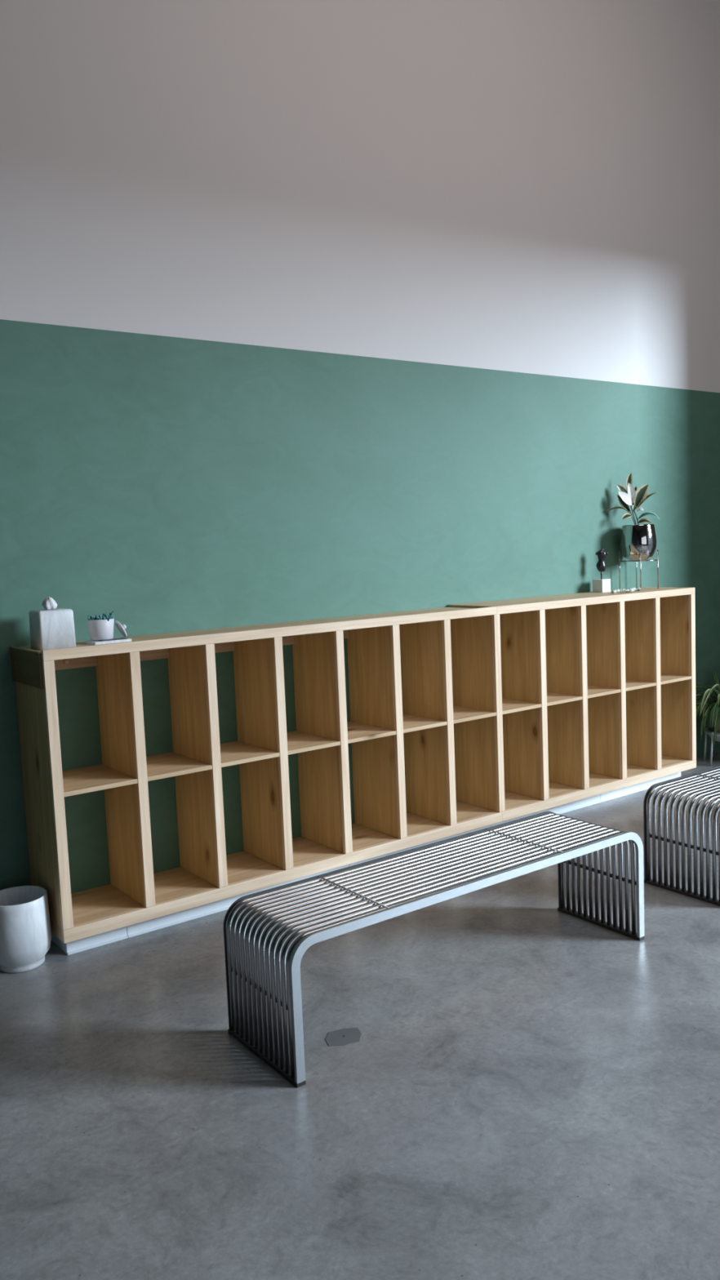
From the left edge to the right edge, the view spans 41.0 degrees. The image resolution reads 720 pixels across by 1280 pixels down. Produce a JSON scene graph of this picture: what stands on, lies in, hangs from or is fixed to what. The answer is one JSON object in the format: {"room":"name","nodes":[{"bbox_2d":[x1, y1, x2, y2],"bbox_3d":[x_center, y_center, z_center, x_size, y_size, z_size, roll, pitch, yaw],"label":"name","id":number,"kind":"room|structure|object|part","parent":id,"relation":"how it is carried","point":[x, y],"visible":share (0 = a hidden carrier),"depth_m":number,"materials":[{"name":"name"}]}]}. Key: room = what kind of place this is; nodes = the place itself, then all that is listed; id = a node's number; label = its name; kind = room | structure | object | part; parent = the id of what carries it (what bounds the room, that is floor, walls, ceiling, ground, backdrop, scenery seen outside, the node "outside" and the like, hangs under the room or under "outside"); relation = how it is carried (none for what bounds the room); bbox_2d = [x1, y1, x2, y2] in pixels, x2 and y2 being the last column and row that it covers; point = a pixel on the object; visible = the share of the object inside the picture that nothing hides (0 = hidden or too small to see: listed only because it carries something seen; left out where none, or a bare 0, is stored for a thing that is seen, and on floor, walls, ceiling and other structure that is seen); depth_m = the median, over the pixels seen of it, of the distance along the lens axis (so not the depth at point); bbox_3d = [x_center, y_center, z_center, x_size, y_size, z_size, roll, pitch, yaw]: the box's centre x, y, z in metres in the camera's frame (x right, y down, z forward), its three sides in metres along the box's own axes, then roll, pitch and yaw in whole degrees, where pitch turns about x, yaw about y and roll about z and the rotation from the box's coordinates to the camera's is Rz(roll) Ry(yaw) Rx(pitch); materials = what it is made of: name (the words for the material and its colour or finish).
{"room":"locker room","nodes":[
{"label":"locker room","id":0,"kind":"room"},
{"bbox_2d":[0,0,719,893],"bbox_3d":[-1.365,-1.464,3.738,10.020,5.300,0.150,-6,7,-36],"label":"wall","id":1,"kind":"structure","parent":0,"point":[309,309],"depth_m":4.53,"materials":[{"name":"paint"}]},
{"bbox_2d":[0,751,719,1279],"bbox_3d":[1.445,1.468,0.314,10.020,0.100,9.400,-6,7,-36],"label":"floor","id":2,"kind":"structure","parent":0,"point":[529,1089],"depth_m":2.60,"materials":[{"name":"concrete"}]},
{"bbox_2d":[0,885,51,973],"bbox_3d":[-1.269,1.079,3.582,0.222,0.264,0.222,-6,7,-36],"label":"waste bin","id":3,"kind":"object","parent":2,"relation":"on","point":[25,935],"visible":1,"depth_m":3.51,"materials":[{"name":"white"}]},
{"bbox_2d":[9,606,502,955],"bbox_3d":[-0.318,0.511,4.314,2.264,1.175,0.368,-6,7,-36],"label":"cubby shelf","id":4,"kind":"object","parent":2,"relation":"on","point":[423,731],"visible":0.95,"depth_m":4.19,"materials":[{"name":"brown wood"}]},
{"bbox_3d":[-1.216,0.559,3.672,0.039,1.010,0.348,-6,7,-36],"label":"panel","id":5,"kind":"part","parent":4,"relation":"part of","materials":[{"name":"beige wood"}]},
{"bbox_2d":[28,596,75,650],"bbox_3d":[-1.171,-0.067,3.651,0.136,0.195,0.130,-6,7,-36],"label":"tissue box","id":6,"kind":"object","parent":4,"relation":"on","point":[51,627],"visible":0.99,"depth_m":3.61,"materials":[{"name":"white stone"}]},
{"bbox_3d":[-1.078,0.545,3.760,0.288,0.017,0.366,-6,7,-36],"label":"shelf","id":7,"kind":"part","parent":4,"relation":"part of","materials":[{"name":"brown wood"}]},
{"bbox_2d":[84,637,131,644],"bbox_3d":[-0.990,0.003,3.782,0.150,0.015,0.110,-6,7,-36],"label":"tray","id":8,"kind":"object","parent":4,"relation":"on","point":[115,640],"depth_m":3.74,"materials":[{"name":"grey stone"}]},
{"bbox_2d":[87,610,114,639],"bbox_3d":[-1.014,-0.057,3.766,0.102,0.109,0.102,-4,6,-12],"label":"succulent pot","id":9,"kind":"object","parent":8,"relation":"on","point":[100,627],"visible":1,"depth_m":3.73,"materials":[{"name":"white ceramic"}]},
{"bbox_2d":[114,620,126,636],"bbox_3d":[-0.943,-0.044,3.795,0.042,0.067,0.076,-6,7,-36],"label":"lid","id":10,"kind":"object","parent":8,"relation":"on","point":[121,628],"visible":1,"depth_m":3.79,"materials":[{"name":"white ceramic"}]},
{"bbox_3d":[-0.817,0.516,3.950,0.280,0.017,0.366,-6,7,-36],"label":"shelf","id":11,"kind":"part","parent":4,"relation":"part of","materials":[{"name":"brown wood"}]},
{"bbox_3d":[-0.560,0.487,4.136,0.279,0.017,0.366,-6,7,-36],"label":"shelf","id":12,"kind":"part","parent":4,"relation":"part of","materials":[{"name":"brown wood"}]},
{"bbox_3d":[-0.305,0.459,4.321,0.275,0.017,0.366,-6,7,-36],"label":"shelf","id":13,"kind":"part","parent":4,"relation":"part of","materials":[{"name":"brown wood"}]},
{"bbox_3d":[-0.051,0.431,4.505,0.276,0.017,0.366,-6,7,-36],"label":"shelf","id":14,"kind":"part","parent":4,"relation":"part of","materials":[{"name":"brown wood"}]},
{"bbox_3d":[0.202,0.402,4.689,0.272,0.017,0.366,-6,7,-36],"label":"shelf","id":15,"kind":"part","parent":4,"relation":"part of","materials":[{"name":"brown wood"}]},
{"bbox_3d":[0.579,0.358,4.973,0.020,1.010,0.348,-6,7,-36],"label":"panel","id":16,"kind":"part","parent":4,"relation":"part of","materials":[{"name":"beige wood"}]},
{"bbox_3d":[0.460,0.373,4.875,0.288,0.017,0.366,-6,7,-36],"label":"shelf","id":17,"kind":"part","parent":4,"relation":"part of","materials":[{"name":"brown wood"}]},
{"bbox_2d":[325,1027,361,1046],"bbox_3d":[-0.051,1.221,2.961,0.113,0.002,0.097,-4,6,-16],"label":"drain cover","id":18,"kind":"object","parent":2,"relation":"on","point":[342,1037],"visible":1,"depth_m":2.96,"materials":[{"name":"grey metal"}]},
{"bbox_2d":[222,811,644,1087],"bbox_3d":[0.316,0.962,3.281,1.536,0.425,0.404,-6,7,-36],"label":"slatted bench","id":19,"kind":"object","parent":2,"relation":"on","point":[268,933],"visible":1,"depth_m":3.06,"materials":[{"name":"silver metal"}]},
{"bbox_3d":[-0.283,1.235,2.861,0.030,0.012,0.404,-6,7,-36],"label":"foot plate","id":20,"kind":"part","parent":19,"relation":"part of","materials":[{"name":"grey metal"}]},
{"bbox_3d":[-0.019,0.794,3.025,0.006,0.006,0.382,-6,7,-36],"label":"cross rod","id":21,"kind":"part","parent":19,"relation":"part of","materials":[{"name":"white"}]},
{"bbox_3d":[0.597,0.725,3.472,0.006,0.006,0.382,-6,7,-36],"label":"cross rod","id":22,"kind":"part","parent":19,"relation":"part of","materials":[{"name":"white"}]},
{"bbox_3d":[0.931,1.099,3.741,0.030,0.012,0.404,-6,7,-36],"label":"foot plate","id":23,"kind":"part","parent":19,"relation":"part of","materials":[{"name":"grey metal"}]},
{"bbox_2d":[448,586,696,826],"bbox_3d":[1.253,0.335,5.452,1.633,1.175,0.368,-6,7,-36],"label":"cubby shelf","id":24,"kind":"object","parent":2,"relation":"on","point":[597,691],"visible":0.9,"depth_m":5.38,"materials":[{"name":"brown wood"}]},
{"bbox_3d":[0.723,0.344,5.066,0.284,0.017,0.366,-6,7,-36],"label":"shelf","id":25,"kind":"part","parent":24,"relation":"part of","materials":[{"name":"brown wood"}]},
{"bbox_3d":[0.981,0.315,5.253,0.278,0.017,0.366,-6,7,-36],"label":"shelf","id":26,"kind":"part","parent":24,"relation":"part of","materials":[{"name":"brown wood"}]},
{"bbox_2d":[592,547,610,592],"bbox_3d":[1.418,-0.412,5.648,0.074,0.260,0.074,-6,7,-36],"label":"sculpture","id":27,"kind":"object","parent":24,"relation":"on","point":[599,585],"visible":1,"depth_m":5.63,"materials":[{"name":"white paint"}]},
{"bbox_3d":[1.238,0.286,5.440,0.281,0.017,0.366,-6,7,-36],"label":"shelf","id":28,"kind":"part","parent":24,"relation":"part of","materials":[{"name":"brown wood"}]},
{"bbox_2d":[611,586,641,593],"bbox_3d":[1.534,-0.286,5.521,0.264,0.024,0.063,-6,7,-36],"label":"bead garland","id":29,"kind":"object","parent":24,"relation":"on","point":[631,589],"visible":1,"depth_m":5.49},
{"bbox_2d":[618,549,658,588],"bbox_3d":[1.675,-0.422,5.782,0.228,0.232,0.228,-6,7,-36],"label":"plant stand","id":30,"kind":"object","parent":24,"relation":"on","point":[657,559],"visible":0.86,"depth_m":5.75,"materials":[{"name":"silver metal"}]},
{"bbox_3d":[1.570,-0.420,5.813,0.006,0.232,0.007,-6,7,-36],"label":"leg","id":31,"kind":"part","parent":30,"relation":"part of","materials":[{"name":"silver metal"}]},
{"bbox_2d":[606,472,659,559],"bbox_3d":[1.639,-0.737,5.740,0.263,0.521,0.221,-6,7,-36],"label":"rubber plant","id":32,"kind":"object","parent":30,"relation":"on","point":[634,539],"visible":1,"depth_m":5.72,"materials":[{"name":"green plant"}]},
{"bbox_3d":[1.638,-0.735,5.752,0.041,0.148,0.007,-2,6,0],"label":"stem","id":33,"kind":"part","parent":32,"relation":"part of","materials":[{"name":"grey"}]},
{"bbox_3d":[1.668,-0.585,5.767,0.212,0.211,0.212,-6,7,-36],"label":"pot","id":34,"kind":"part","parent":32,"relation":"part of","materials":[{"name":"black ceramic"}]},
{"bbox_3d":[1.694,-0.433,5.891,0.006,0.232,0.007,-6,7,-36],"label":"leg","id":35,"kind":"part","parent":30,"relation":"part of","materials":[{"name":"silver metal"}]},
{"bbox_3d":[1.656,-0.410,5.672,0.006,0.232,0.007,-6,7,-36],"label":"leg","id":36,"kind":"part","parent":30,"relation":"part of","materials":[{"name":"silver metal"}]},
{"bbox_3d":[1.782,-0.423,5.751,0.006,0.232,0.007,-6,7,-36],"label":"leg","id":37,"kind":"part","parent":30,"relation":"part of","materials":[{"name":"silver metal"}]},
{"bbox_3d":[1.495,0.258,5.625,0.276,0.017,0.366,-6,7,-36],"label":"shelf","id":38,"kind":"part","parent":24,"relation":"part of","materials":[{"name":"brown wood"}]},
{"bbox_3d":[1.888,0.206,5.921,0.039,1.020,0.348,-6,7,-36],"label":"panel","id":39,"kind":"part","parent":24,"relation":"part of","materials":[{"name":"beige wood"}]},
{"bbox_3d":[1.758,0.228,5.816,0.297,0.017,0.366,-6,7,-36],"label":"shelf","id":40,"kind":"part","parent":24,"relation":"part of","materials":[{"name":"brown wood"}]},
{"bbox_2d":[643,765,719,906],"bbox_3d":[1.960,0.782,4.434,1.536,0.425,0.404,-6,7,-36],"label":"slatted bench","id":41,"kind":"object","parent":2,"relation":"on","point":[704,784],"visible":0.99,"depth_m":4.03,"materials":[{"name":"silver metal"}]},
{"bbox_3d":[1.361,1.055,4.014,0.030,0.012,0.404,-6,7,-36],"label":"foot plate","id":42,"kind":"part","parent":41,"relation":"part of","materials":[{"name":"grey metal"}]},
{"bbox_3d":[1.625,0.614,4.177,0.006,0.006,0.382,-6,7,-36],"label":"cross rod","id":43,"kind":"part","parent":41,"relation":"part of","materials":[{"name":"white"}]},
{"bbox_2d":[703,728,719,765],"bbox_3d":[2.394,0.691,6.251,0.284,0.219,0.284,-2,6,7],"label":"plant stand","id":44,"kind":"object","parent":2,"relation":"on","point":[706,729],"visible":0.84,"depth_m":6.20,"materials":[{"name":"grey metal"}]},
{"bbox_3d":[2.275,0.689,6.329,0.026,0.219,0.012,1,7,33],"label":"leg","id":45,"kind":"part","parent":44,"relation":"part of","materials":[{"name":"grey metal"}]},
{"bbox_2d":[695,670,719,744],"bbox_3d":[2.453,0.441,6.162,0.912,0.438,0.619,-6,7,-36],"label":"spider plant","id":46,"kind":"object","parent":44,"relation":"on","point":[714,706],"visible":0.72,"depth_m":6.12,"materials":[{"name":"green plant"}]},
{"bbox_3d":[2.387,0.513,6.234,0.214,0.203,0.214,-6,7,-36],"label":"pot","id":47,"kind":"part","parent":46,"relation":"part of","materials":[{"name":"black ceramic"}]},
{"bbox_3d":[2.265,0.702,6.191,0.027,0.219,0.012,-5,6,-25],"label":"leg","id":48,"kind":"part","parent":44,"relation":"part of","materials":[{"name":"grey metal"}]}
]}

